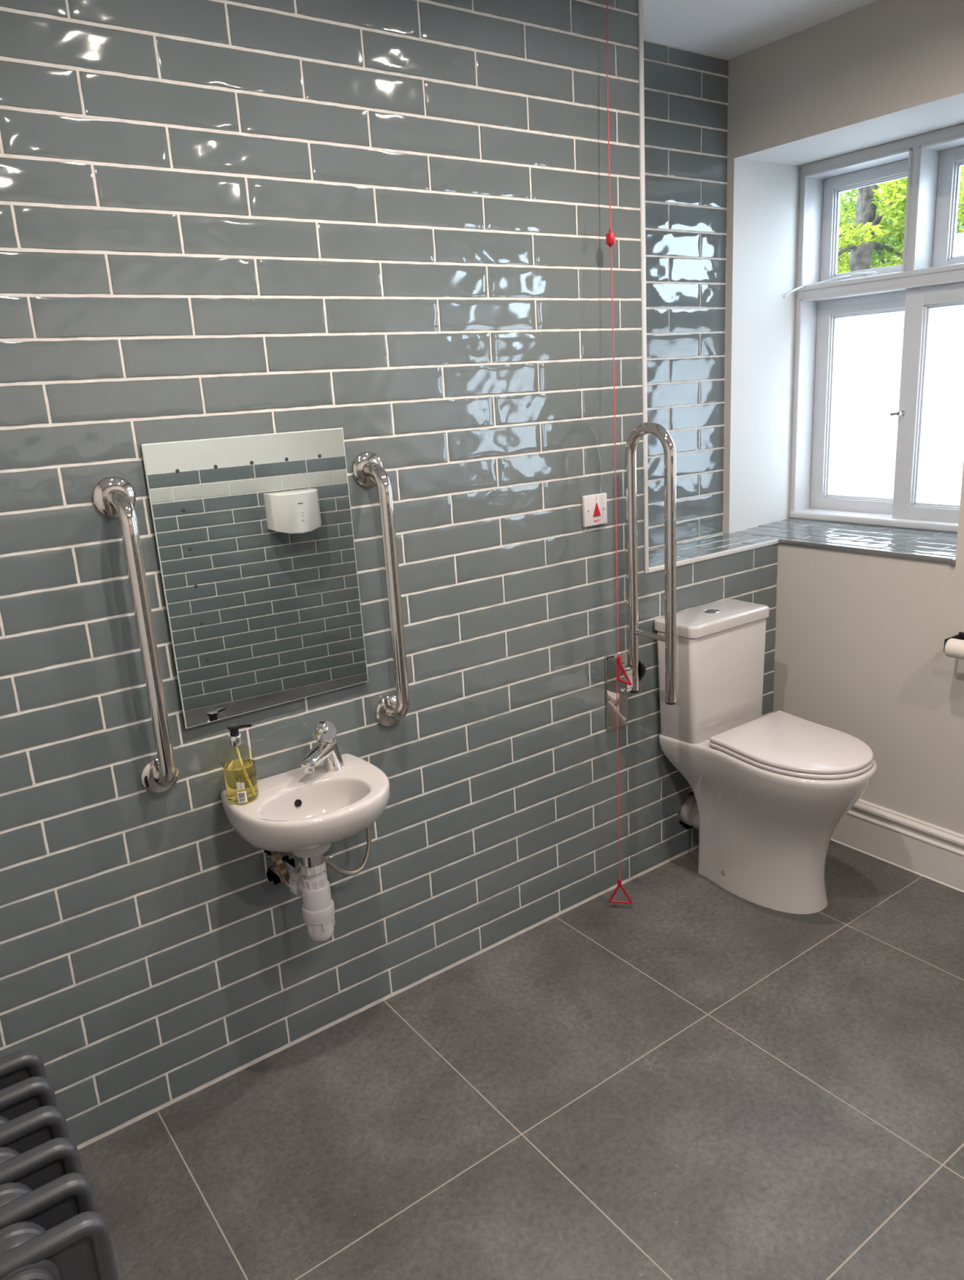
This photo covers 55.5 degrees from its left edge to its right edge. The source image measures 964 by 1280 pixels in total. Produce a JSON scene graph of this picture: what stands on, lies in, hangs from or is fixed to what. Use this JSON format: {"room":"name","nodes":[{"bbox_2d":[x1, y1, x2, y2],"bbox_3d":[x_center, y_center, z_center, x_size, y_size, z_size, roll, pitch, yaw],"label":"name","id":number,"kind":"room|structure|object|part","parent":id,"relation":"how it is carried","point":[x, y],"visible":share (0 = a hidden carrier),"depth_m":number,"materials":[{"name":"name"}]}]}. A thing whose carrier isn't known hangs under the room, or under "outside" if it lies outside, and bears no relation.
{"room":"public restroom","nodes":[
{"label":"public restroom","id":0,"kind":"room"},
{"bbox_2d":[303,913,335,942],"bbox_3d":[-0.381,0.671,2.156,0.073,0.070,0.073,-14,19,-34],"label":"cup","id":1,"kind":"object","parent":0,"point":[320,927],"depth_m":2.13,"materials":[{"name":"grey plastic"}]},
{"bbox_2d":[0,0,777,1149],"bbox_3d":[-0.301,-0.271,2.379,3.017,2.675,0.321,-14,19,-34],"label":"wall","id":2,"kind":"structure","parent":0,"point":[386,223],"depth_m":2.11,"materials":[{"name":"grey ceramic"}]},
{"bbox_2d":[93,475,179,793],"bbox_3d":[-0.695,0.012,1.887,0.083,0.688,0.092,-14,19,-34],"label":"grab bar","id":3,"kind":"object","parent":2,"relation":"attached to","point":[113,496],"visible":1,"depth_m":1.84,"materials":[{"name":"silver metal"}]},
{"bbox_2d":[141,427,368,728],"bbox_3d":[-0.485,-0.147,2.055,0.456,0.610,0.017,-14,19,-34],"label":"wall mirror","id":4,"kind":"object","parent":2,"relation":"attached to","point":[255,539],"visible":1,"depth_m":2.04,"materials":[{"name":"silver glass"}]},
{"bbox_2d":[270,851,289,882],"bbox_3d":[-0.502,0.533,2.205,0.031,0.079,0.110,-17,20,-41],"label":"valve","id":5,"kind":"object","parent":2,"relation":"attached to","point":[280,867],"visible":0.8,"depth_m":2.18,"materials":[{"name":"gold metal"}]},
{"bbox_2d":[221,753,390,857],"bbox_3d":[-0.375,0.409,2.088,0.355,0.146,0.298,-14,19,-34],"label":"basin","id":6,"kind":"object","parent":2,"relation":"attached to","point":[301,814],"visible":0.98,"depth_m":2.05,"materials":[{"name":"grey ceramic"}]},
{"bbox_2d":[222,723,258,803],"bbox_3d":[-0.536,0.270,2.021,0.071,0.175,0.070,-14,19,-34],"label":"soap dispenser","id":7,"kind":"object","parent":6,"relation":"on","point":[240,774],"visible":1,"depth_m":2.00,"materials":[{"name":"yellow"}]},
{"bbox_2d":[236,782,244,790],"bbox_3d":[-0.527,0.318,1.999,0.016,0.020,0.001,-7,16,-12],"label":"print","id":8,"kind":"object","parent":7,"relation":"on","point":[240,785],"depth_m":2.00,"materials":[{"name":"white paper"}]},
{"bbox_2d":[267,853,335,942],"bbox_3d":[-0.435,0.578,2.198,0.078,0.232,0.239,-14,19,-34],"label":"trap","id":9,"kind":"object","parent":6,"relation":"attached to","point":[311,883],"visible":0.94,"depth_m":2.11,"materials":[{"name":"white plastic"}]},
{"bbox_2d":[300,720,344,773],"bbox_3d":[-0.368,0.253,2.129,0.055,0.131,0.132,3,17,22],"label":"mixer tap","id":10,"kind":"object","parent":6,"relation":"on","point":[326,749],"visible":1,"depth_m":2.12,"materials":[{"name":"silver metal"}]},
{"bbox_3d":[-0.379,0.260,2.121,0.039,0.045,0.105,4,17,25],"label":"spout","id":11,"kind":"part","parent":10,"relation":"part of","materials":[{"name":"silver metal"}]},
{"bbox_3d":[-0.365,0.213,2.133,0.049,0.056,0.054,-14,19,-34],"label":"lever","id":12,"kind":"part","parent":10,"relation":"part of","materials":[{"name":"silver metal"}]},
{"bbox_2d":[284,825,371,887],"bbox_3d":[-0.367,0.498,2.205,0.229,0.193,0.045,-12,17,-27],"label":"flexible hose","id":13,"kind":"object","parent":6,"relation":"attached to","point":[328,862],"visible":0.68,"depth_m":2.26,"materials":[{"name":"silver"}]},
{"bbox_2d":[351,451,409,726],"bbox_3d":[-0.227,-0.104,2.212,0.083,0.689,0.092,-14,19,-34],"label":"grab bar","id":14,"kind":"object","parent":2,"relation":"attached to","point":[368,470],"visible":1,"depth_m":2.17,"materials":[{"name":"silver metal"}]},
{"bbox_2d":[582,493,607,527],"bbox_3d":[0.322,-0.371,2.611,0.088,0.088,0.015,-14,19,-34],"label":"plate","id":15,"kind":"object","parent":2,"relation":"attached to","point":[594,509],"visible":1,"depth_m":2.60,"materials":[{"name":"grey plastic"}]},
{"bbox_2d":[604,422,676,731],"bbox_3d":[0.457,-0.150,2.624,0.102,0.925,0.235,-14,19,-34],"label":"support rail","id":16,"kind":"object","parent":2,"relation":"attached to","point":[635,671],"visible":0.98,"depth_m":2.60,"materials":[{"name":"silver metal"}]},
{"bbox_3d":[0.413,0.157,2.807,0.092,0.242,0.006,-14,19,-34],"label":"wall plate","id":17,"kind":"part","parent":16,"relation":"part of","materials":[{"name":"silver metal"}]},
{"bbox_3d":[0.473,0.094,2.743,0.010,0.076,0.040,-14,19,-34],"label":"release lever","id":18,"kind":"part","parent":16,"relation":"part of","materials":[{"name":"black plastic"}]},
{"bbox_2d":[637,0,648,573],"bbox_3d":[0.456,-0.944,2.592,0.015,1.538,0.012,-14,19,-34],"label":"trim","id":19,"kind":"structure","parent":2,"relation":"attached to","point":[641,46],"depth_m":2.56,"materials":[{"name":"white plastic"}]},
{"bbox_2d":[648,538,778,573],"bbox_3d":[0.763,-0.276,2.974,0.636,0.015,0.008,-14,19,-34],"label":"trim","id":20,"kind":"structure","parent":2,"relation":"attached to","point":[710,556],"depth_m":2.97,"materials":[{"name":"white plastic"}]},
{"bbox_2d":[78,840,963,1279],"bbox_3d":[1.176,1.262,1.351,3.630,0.100,3.601,-14,19,-34],"label":"floor","id":21,"kind":"structure","parent":0,"point":[692,1078],"depth_m":2.06,"materials":[{"name":"tile"}]},
{"bbox_2d":[0,1049,119,1279],"bbox_3d":[-0.607,0.987,1.248,0.204,0.690,0.416,-14,19,-34],"label":"radiator","id":22,"kind":"object","parent":21,"relation":"on","point":[52,1228],"visible":1,"depth_m":1.12,"materials":[{"name":"grey metal"}]},
{"bbox_2d":[654,599,876,914],"bbox_3d":[0.868,0.365,2.829,0.387,0.876,0.705,-14,19,-34],"label":"toilet","id":23,"kind":"object","parent":21,"relation":"on","point":[772,791],"visible":1,"depth_m":2.79,"materials":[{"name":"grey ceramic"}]},
{"bbox_3d":[0.724,-0.071,2.879,0.369,0.036,0.170,-14,19,-34],"label":"cistern lid","id":24,"kind":"part","parent":23,"relation":"part of","materials":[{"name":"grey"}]},
{"bbox_3d":[0.940,0.322,2.705,0.369,0.015,0.425,-14,19,-34],"label":"seat","id":25,"kind":"part","parent":23,"relation":"part of","materials":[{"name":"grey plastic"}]},
{"bbox_3d":[0.939,0.307,2.701,0.365,0.016,0.421,-14,19,-34],"label":"seat lid","id":26,"kind":"part","parent":23,"relation":"part of","materials":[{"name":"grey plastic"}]},
{"bbox_2d":[643,40,728,549],"bbox_3d":[0.553,-1.069,2.987,0.642,1.559,0.084,-14,19,-34],"label":"wall","id":27,"kind":"structure","parent":0,"point":[686,91],"depth_m":3.00,"materials":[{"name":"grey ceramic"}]},
{"bbox_2d":[643,0,878,59],"bbox_3d":[0.890,-1.344,0.820,3.630,0.120,4.050,-14,19,-34],"label":"ceiling","id":28,"kind":"structure","parent":0,"point":[728,29],"depth_m":2.61,"materials":[{"name":"white paint"}]},
{"bbox_2d":[605,0,632,903],"bbox_3d":[0.388,-0.416,2.566,0.090,2.534,0.143,3,17,23],"label":"pull cord","id":29,"kind":"object","parent":28,"relation":"hanging from","point":[611,237],"visible":1,"depth_m":2.55,"materials":[{"name":"red fabric"}]},
{"bbox_3d":[0.370,-0.439,2.552,0.010,2.420,0.111,0,16,14],"label":"cord","id":30,"kind":"part","parent":29,"relation":"part of","materials":[{"name":"red fabric"}]},
{"bbox_3d":[0.428,0.779,2.838,0.075,0.086,0.016,0,16,12],"label":"triangle handle","id":31,"kind":"part","parent":29,"relation":"part of","materials":[{"name":"red plastic"}]},
{"bbox_3d":[0.411,0.090,2.649,0.046,0.094,0.012,-9,16,-20],"label":"triangle handle","id":32,"kind":"part","parent":29,"relation":"part of","materials":[{"name":"red plastic"}]},
{"bbox_2d":[723,0,963,835],"bbox_3d":[2.110,-0.346,2.125,0.613,2.675,3.800,-14,19,-34],"label":"wall","id":33,"kind":"structure","parent":0,"point":[860,653],"depth_m":2.93,"materials":[{"name":"grey paint"}]},
{"bbox_2d":[648,518,957,567],"bbox_3d":[1.050,-0.282,2.933,1.063,0.014,0.926,-14,19,-34],"label":"window sill","id":34,"kind":"structure","parent":33,"relation":"attached to","point":[923,542],"depth_m":3.11,"materials":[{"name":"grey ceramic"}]},
{"bbox_2d":[777,538,955,565],"bbox_3d":[1.198,-0.282,2.910,0.014,0.021,0.612,-14,19,-34],"label":"trim","id":35,"kind":"structure","parent":33,"relation":"attached to","point":[952,562],"depth_m":2.87,"materials":[{"name":"grey tile"}]},
{"bbox_2d":[782,123,963,533],"bbox_3d":[1.465,-1.005,3.079,0.272,1.256,0.928,-14,19,-34],"label":"window","id":36,"kind":"structure","parent":33,"relation":"in","point":[877,427],"depth_m":3.23,"materials":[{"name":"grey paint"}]},
{"bbox_3d":[1.414,-0.842,3.362,0.036,0.758,0.428,-14,19,-34],"label":"sash","id":37,"kind":"part","parent":36,"relation":"part of","materials":[{"name":"grey paint"}]},
{"bbox_3d":[1.372,-1.452,3.219,0.036,0.376,0.384,-14,19,-34],"label":"sash","id":38,"kind":"part","parent":36,"relation":"part of","materials":[{"name":"grey paint"}]},
{"bbox_3d":[1.421,-0.853,3.365,0.004,0.667,0.316,-14,19,-34],"label":"frosted pane","id":39,"kind":"part","parent":36,"relation":"part of","materials":[{"name":"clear glass"}]},
{"bbox_3d":[1.438,-0.783,3.168,0.036,0.020,0.037,-14,19,-34],"label":"latch knob","id":40,"kind":"part","parent":36,"relation":"part of","materials":[{"name":"silver metal"}]},
{"bbox_3d":[1.606,-0.763,2.997,0.036,0.778,0.495,-14,19,-34],"label":"sash","id":41,"kind":"part","parent":36,"relation":"part of","materials":[{"name":"grey paint"}]},
{"bbox_3d":[1.614,-0.763,3.003,0.004,0.662,0.361,-14,19,-34],"label":"frosted pane","id":42,"kind":"part","parent":36,"relation":"part of","materials":[{"name":"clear glass"}]},
{"bbox_3d":[1.644,-1.368,2.857,0.036,0.376,0.451,-14,19,-34],"label":"sash","id":43,"kind":"part","parent":36,"relation":"part of","materials":[{"name":"grey paint"}]},
{"bbox_2d":[831,798,963,892],"bbox_3d":[1.950,0.834,2.212,0.024,0.178,3.000,-14,19,-34],"label":"baseboard","id":44,"kind":"structure","parent":33,"relation":"attached to","point":[935,853],"depth_m":2.97,"materials":[{"name":"grey wood"}]},
{"bbox_2d":[943,631,963,651],"bbox_3d":[1.416,0.017,2.626,0.093,0.041,0.145,-14,19,-34],"label":"toilet roll holder","id":45,"kind":"object","parent":33,"relation":"attached to","point":[960,636],"visible":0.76,"depth_m":2.68,"materials":[{"name":"black metal"}]},
{"bbox_2d":[944,638,963,659],"bbox_3d":[1.385,0.030,2.617,0.055,0.055,0.103,-14,19,-34],"label":"toilet roll","id":46,"kind":"object","parent":45,"relation":"on","point":[953,648],"visible":1,"depth_m":2.62,"materials":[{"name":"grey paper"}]},
{"label":"outside","id":47,"kind":"structure","parent":0,"visible":0},
{"bbox_3d":[12.418,-4.234,20.346,37.000,0.300,65.000,-14,19,-34],"label":"ground","id":48,"kind":"structure","parent":47,"visible":0},
{"bbox_2d":[836,164,963,273],"bbox_3d":[5.366,-5.303,12.422,3.401,6.986,4.066,2,16,20],"label":"leafy tree","id":49,"kind":"object","parent":48,"relation":"on","point":[861,242],"visible":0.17,"depth_m":11.66,"materials":[{"name":"green plant"}]},
{"bbox_2d":[837,165,963,270],"bbox_3d":[10.726,-5.969,14.998,3.451,5.633,17.378,-14,19,-34],"label":"hedge","id":50,"kind":"object","parent":48,"relation":"on","point":[846,209],"visible":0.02,"depth_m":18.09,"materials":[{"name":"green plant"}]},
{"bbox_2d":[954,232,963,256],"bbox_3d":[7.416,-2.491,8.475,3.400,3.322,6.900,-14,19,-34],"label":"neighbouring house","id":51,"kind":"structure","parent":48,"relation":"on","point":[959,243],"depth_m":10.22,"materials":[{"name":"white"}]},
{"bbox_2d":[955,204,963,233],"bbox_3d":[8.569,-4.916,11.394,3.061,6.408,5.767,-14,19,-34],"label":"leafy tree","id":52,"kind":"object","parent":48,"relation":"on","point":[957,221],"visible":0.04,"depth_m":12.77,"materials":[{"name":"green plant"}]}
]}

